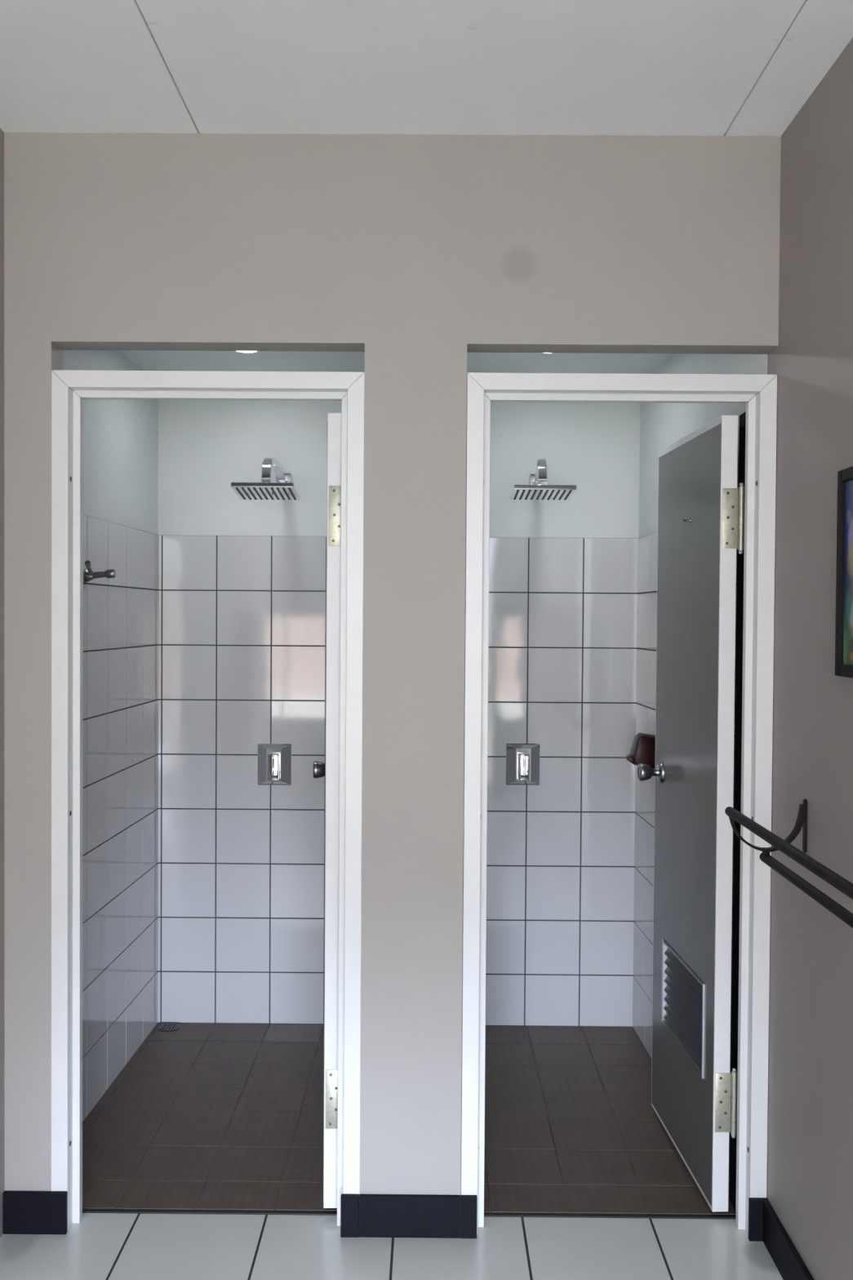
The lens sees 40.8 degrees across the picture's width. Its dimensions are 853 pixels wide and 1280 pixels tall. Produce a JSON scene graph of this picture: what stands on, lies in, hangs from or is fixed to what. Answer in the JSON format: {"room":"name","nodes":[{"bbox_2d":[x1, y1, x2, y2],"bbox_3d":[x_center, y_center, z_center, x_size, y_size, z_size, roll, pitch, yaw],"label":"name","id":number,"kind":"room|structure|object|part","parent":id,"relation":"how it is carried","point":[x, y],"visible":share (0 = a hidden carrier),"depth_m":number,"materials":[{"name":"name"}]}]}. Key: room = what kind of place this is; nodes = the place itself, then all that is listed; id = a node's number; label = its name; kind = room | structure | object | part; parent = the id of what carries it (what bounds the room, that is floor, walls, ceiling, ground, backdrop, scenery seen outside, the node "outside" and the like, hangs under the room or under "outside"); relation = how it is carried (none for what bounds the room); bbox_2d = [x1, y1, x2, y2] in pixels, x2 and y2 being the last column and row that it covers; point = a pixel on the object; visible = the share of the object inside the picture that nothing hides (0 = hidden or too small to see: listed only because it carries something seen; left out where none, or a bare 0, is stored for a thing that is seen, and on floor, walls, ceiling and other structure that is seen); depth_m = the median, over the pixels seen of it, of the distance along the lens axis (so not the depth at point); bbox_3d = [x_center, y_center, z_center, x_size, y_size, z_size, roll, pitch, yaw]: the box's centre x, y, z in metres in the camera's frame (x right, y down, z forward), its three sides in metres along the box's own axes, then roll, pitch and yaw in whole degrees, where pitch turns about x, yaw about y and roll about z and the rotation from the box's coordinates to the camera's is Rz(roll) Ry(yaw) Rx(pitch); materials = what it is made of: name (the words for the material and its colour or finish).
{"room":"locker room","nodes":[
{"label":"locker room","id":0,"kind":"room"},
{"bbox_2d":[0,128,159,1237],"bbox_3d":[-1.803,0.094,1.479,1.622,2.730,5.430,0,1,0],"label":"wall","id":1,"kind":"structure","parent":0,"point":[120,628],"depth_m":3.67,"materials":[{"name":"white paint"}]},
{"bbox_2d":[84,560,115,582],"bbox_3d":[-0.959,-0.198,3.344,0.088,0.064,0.093,0,1,0],"label":"robe hook","id":2,"kind":"object","parent":1,"relation":"attached to","point":[89,575],"visible":1,"depth_m":3.36,"materials":[{"name":"silver metal"}]},
{"bbox_2d":[0,1022,783,1279],"bbox_3d":[-0.838,1.514,1.495,3.572,0.104,5.695,0,1,0],"label":"floor","id":3,"kind":"structure","parent":0,"point":[102,1246],"depth_m":3.06,"materials":[{"name":"tile"}]},
{"bbox_2d":[158,1022,179,1031],"bbox_3d":[-0.935,1.405,4.160,0.076,0.004,0.076,0,1,0],"label":"floor drain","id":4,"kind":"object","parent":3,"relation":"on","point":[169,1026],"visible":1,"depth_m":4.16,"materials":[{"name":"grey metal"}]},
{"bbox_2d":[82,1208,337,1215],"bbox_3d":[-0.538,1.449,2.883,0.751,0.023,0.015,0,1,0],"label":"threshold","id":5,"kind":"object","parent":3,"relation":"on","point":[84,1211],"visible":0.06,"depth_m":2.88,"materials":[{"name":"black metal"}]},
{"bbox_2d":[484,1212,735,1219],"bbox_3d":[0.454,1.456,2.878,0.743,0.023,0.015,0,1,0],"label":"threshold","id":6,"kind":"object","parent":3,"relation":"on","point":[486,1214],"visible":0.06,"depth_m":2.87,"materials":[{"name":"black metal"}]},
{"bbox_2d":[4,131,781,1195],"bbox_3d":[0.405,0.583,2.807,2.852,3.730,0.088,0,1,0],"label":"wall","id":7,"kind":"structure","parent":0,"point":[415,254],"depth_m":2.74,"materials":[{"name":"beige paint"}]},
{"bbox_2d":[2,1191,66,1234],"bbox_3d":[-0.950,1.389,2.779,0.154,0.100,0.013,0,1,0],"label":"baseboard","id":8,"kind":"structure","parent":7,"relation":"attached to","point":[24,1212],"depth_m":2.77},
{"bbox_2d":[50,369,364,1231],"bbox_3d":[-0.531,0.398,2.813,0.751,2.086,0.098,0,1,0],"label":"door frame","id":9,"kind":"structure","parent":7,"relation":"attached to","point":[69,388],"depth_m":2.77,"materials":[{"name":"white paint"}]},
{"bbox_2d":[312,412,341,1208],"bbox_3d":[-0.249,0.425,3.160,0.160,1.987,0.638,0,1,-2],"label":"door","id":10,"kind":"structure","parent":7,"relation":"in","point":[331,769],"depth_m":2.85,"materials":[{"name":"white metal"}]},
{"bbox_3d":[-0.301,0.384,3.394,0.068,0.062,0.062,0,1,-2],"label":"knob","id":11,"kind":"part","parent":10,"relation":"part of","materials":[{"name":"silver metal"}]},
{"bbox_3d":[-0.261,0.428,3.161,0.003,1.954,0.613,0,1,-1],"label":"panel","id":12,"kind":"part","parent":10,"relation":"part of","materials":[{"name":"white wood"}]},
{"bbox_2d":[340,1193,476,1238],"bbox_3d":[-0.043,1.396,2.775,0.330,0.100,0.013,0,1,0],"label":"baseboard","id":13,"kind":"structure","parent":7,"relation":"attached to","point":[362,1215],"depth_m":2.77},
{"bbox_2d":[460,372,777,1235],"bbox_3d":[0.461,0.404,2.834,0.741,2.086,0.150,0,1,0],"label":"door frame","id":14,"kind":"structure","parent":7,"relation":"attached to","point":[758,424],"depth_m":2.77,"materials":[{"name":"white paint"}]},
{"bbox_2d":[637,414,744,1212],"bbox_3d":[0.718,0.432,3.155,0.160,1.987,0.638,0,1,-3],"label":"door","id":15,"kind":"structure","parent":7,"relation":"in","point":[692,1080],"depth_m":3.02,"materials":[{"name":"silver metal"}]},
{"bbox_3d":[0.662,0.391,3.388,0.068,0.062,0.062,0,1,-3],"label":"knob","id":16,"kind":"part","parent":15,"relation":"part of","materials":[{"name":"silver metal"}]},
{"bbox_3d":[0.724,1.002,3.152,0.048,0.244,0.420,0,1,-3],"label":"vent frame","id":17,"kind":"part","parent":15,"relation":"part of","materials":[{"name":"silver metal"}]},
{"bbox_3d":[0.707,0.435,3.156,0.002,1.954,0.613,0,1,-3],"label":"panel","id":18,"kind":"part","parent":15,"relation":"part of","materials":[{"name":"grey wood"}]},
{"bbox_3d":[0.749,0.435,3.158,0.002,1.954,0.613,0,1,-3],"label":"panel","id":19,"kind":"part","parent":15,"relation":"part of","materials":[{"name":"white wood"}]},
{"bbox_2d":[117,350,674,373],"bbox_3d":[-0.100,-0.946,3.557,2.152,0.050,1.467,0,1,0],"label":"ceiling","id":20,"kind":"structure","parent":0,"point":[146,360],"depth_m":3.81,"materials":[{"name":"white paint"}]},
{"bbox_2d":[234,351,260,353],"bbox_3d":[-0.574,-0.924,3.643,0.100,0.004,0.100,0,1,0],"label":"recessed light","id":21,"kind":"object","parent":20,"relation":"in","point":[242,352],"visible":0.26,"depth_m":3.67,"materials":[{"name":"white plastic"}]},
{"bbox_2d":[157,400,640,1026],"bbox_3d":[-0.105,0.216,4.248,2.152,2.400,0.130,0,1,0],"label":"wall","id":22,"kind":"structure","parent":0,"point":[242,583],"depth_m":4.18,"materials":[{"name":"white tile"}]},
{"bbox_2d":[230,457,300,500],"bbox_3d":[-0.533,-0.552,3.947,0.206,0.146,0.446,0,1,0],"label":"shower","id":23,"kind":"object","parent":22,"relation":"attached to","point":[282,489],"visible":1,"depth_m":3.82,"materials":[{"name":"silver metal"}]},
{"bbox_3d":[-0.534,-0.496,3.825,0.206,0.038,0.200,0,1,0],"label":"head plate","id":24,"kind":"part","parent":23,"relation":"part of","materials":[{"name":"silver metal"}]},
{"bbox_3d":[-0.528,-0.572,3.986,0.034,0.106,0.350,0,1,2],"label":"arm","id":25,"kind":"part","parent":23,"relation":"part of","materials":[{"name":"silver metal"}]},
{"bbox_2d":[257,743,291,785],"bbox_3d":[-0.556,0.455,4.163,0.123,0.150,0.055,0,1,0],"label":"shower valve","id":26,"kind":"object","parent":22,"relation":"attached to","point":[274,760],"visible":1,"depth_m":4.17,"materials":[{"name":"silver metal"}]},
{"bbox_3d":[-0.556,0.460,4.148,0.041,0.098,0.025,0,1,0],"label":"lever","id":27,"kind":"part","parent":26,"relation":"part of","materials":[{"name":"silver metal"}]},
{"bbox_2d":[506,743,539,785],"bbox_3d":[0.352,0.454,4.158,0.123,0.150,0.055,0,1,0],"label":"shower valve","id":28,"kind":"object","parent":22,"relation":"attached to","point":[522,760],"visible":1,"depth_m":4.17,"materials":[{"name":"silver metal"}]},
{"bbox_3d":[0.352,0.459,4.144,0.041,0.098,0.025,0,1,0],"label":"lever","id":29,"kind":"part","parent":28,"relation":"part of","materials":[{"name":"silver metal"}]},
{"bbox_2d":[509,458,577,500],"bbox_3d":[0.387,-0.549,3.942,0.206,0.142,0.447,0,1,0],"label":"shower","id":30,"kind":"object","parent":22,"relation":"attached to","point":[538,488],"visible":1,"depth_m":3.81,"materials":[{"name":"silver metal"}]},
{"bbox_3d":[0.393,-0.568,3.982,0.035,0.106,0.350,0,1,2],"label":"arm","id":31,"kind":"part","parent":30,"relation":"part of","materials":[{"name":"silver metal"}]},
{"bbox_3d":[0.386,-0.491,3.820,0.206,0.030,0.200,0,1,0],"label":"head plate","id":32,"kind":"part","parent":30,"relation":"part of","materials":[{"name":"silver metal"}]},
{"bbox_2d":[0,0,852,136],"bbox_3d":[-0.827,-1.194,0.733,3.322,0.051,4.000,0,1,0],"label":"ceiling","id":33,"kind":"structure","parent":0,"point":[682,68],"depth_m":2.38,"materials":[{"name":"grey paint"}]},
{"bbox_2d":[632,353,767,1180],"bbox_3d":[0.864,0.237,3.513,0.206,2.400,1.342,0,1,0],"label":"wall","id":34,"kind":"structure","parent":0,"point":[662,424],"depth_m":3.96,"materials":[{"name":"white paint"}]},
{"bbox_2d":[626,733,655,768],"bbox_3d":[0.724,0.375,3.857,0.098,0.118,0.090,0,1,0],"label":"soap dispenser","id":35,"kind":"object","parent":34,"relation":"attached to","point":[642,750],"visible":0.84,"depth_m":3.81,"materials":[{"name":"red plastic"}]},
{"bbox_3d":[0.688,0.403,3.858,0.026,0.034,0.052,0,1,0],"label":"push lever","id":36,"kind":"part","parent":35,"relation":"part of","materials":[{"name":"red plastic"}]},
{"bbox_3d":[0.746,0.322,3.856,0.055,0.012,0.080,0,1,0],"label":"lid","id":37,"kind":"part","parent":35,"relation":"part of","materials":[{"name":"red"}]},
{"bbox_2d":[766,37,852,1279],"bbox_3d":[0.890,0.127,0.795,0.130,2.730,4.088,0,1,0],"label":"wall","id":38,"kind":"structure","parent":0,"point":[810,1183],"depth_m":2.47,"materials":[{"name":"beige paint"}]},
{"bbox_2d":[748,1197,814,1279],"bbox_3d":[0.793,1.441,0.778,0.045,0.100,4.000,0,1,0],"label":"baseboard","id":39,"kind":"structure","parent":38,"relation":"attached to","point":[765,1225],"depth_m":2.67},
{"bbox_2d":[724,799,852,928],"bbox_3d":[0.741,0.425,2.094,0.176,0.139,0.861,0,1,0],"label":"towel rail","id":40,"kind":"object","parent":38,"relation":"attached to","point":[834,879],"visible":1,"depth_m":2.20,"materials":[{"name":"brown metal"}]},
{"bbox_3d":[0.829,0.407,2.507,0.005,0.118,0.018,0,1,0],"label":"wall plate","id":41,"kind":"part","parent":40,"relation":"part of","materials":[{"name":"brown metal"}]},
{"bbox_2d":[835,466,852,678],"bbox_3d":[0.820,-0.126,2.016,0.024,0.404,0.500,0,1,0],"label":"framed picture","id":42,"kind":"object","parent":38,"relation":"attached to","point":[844,580],"visible":1,"depth_m":2.24,"materials":[{"name":"black paint"}]}
]}

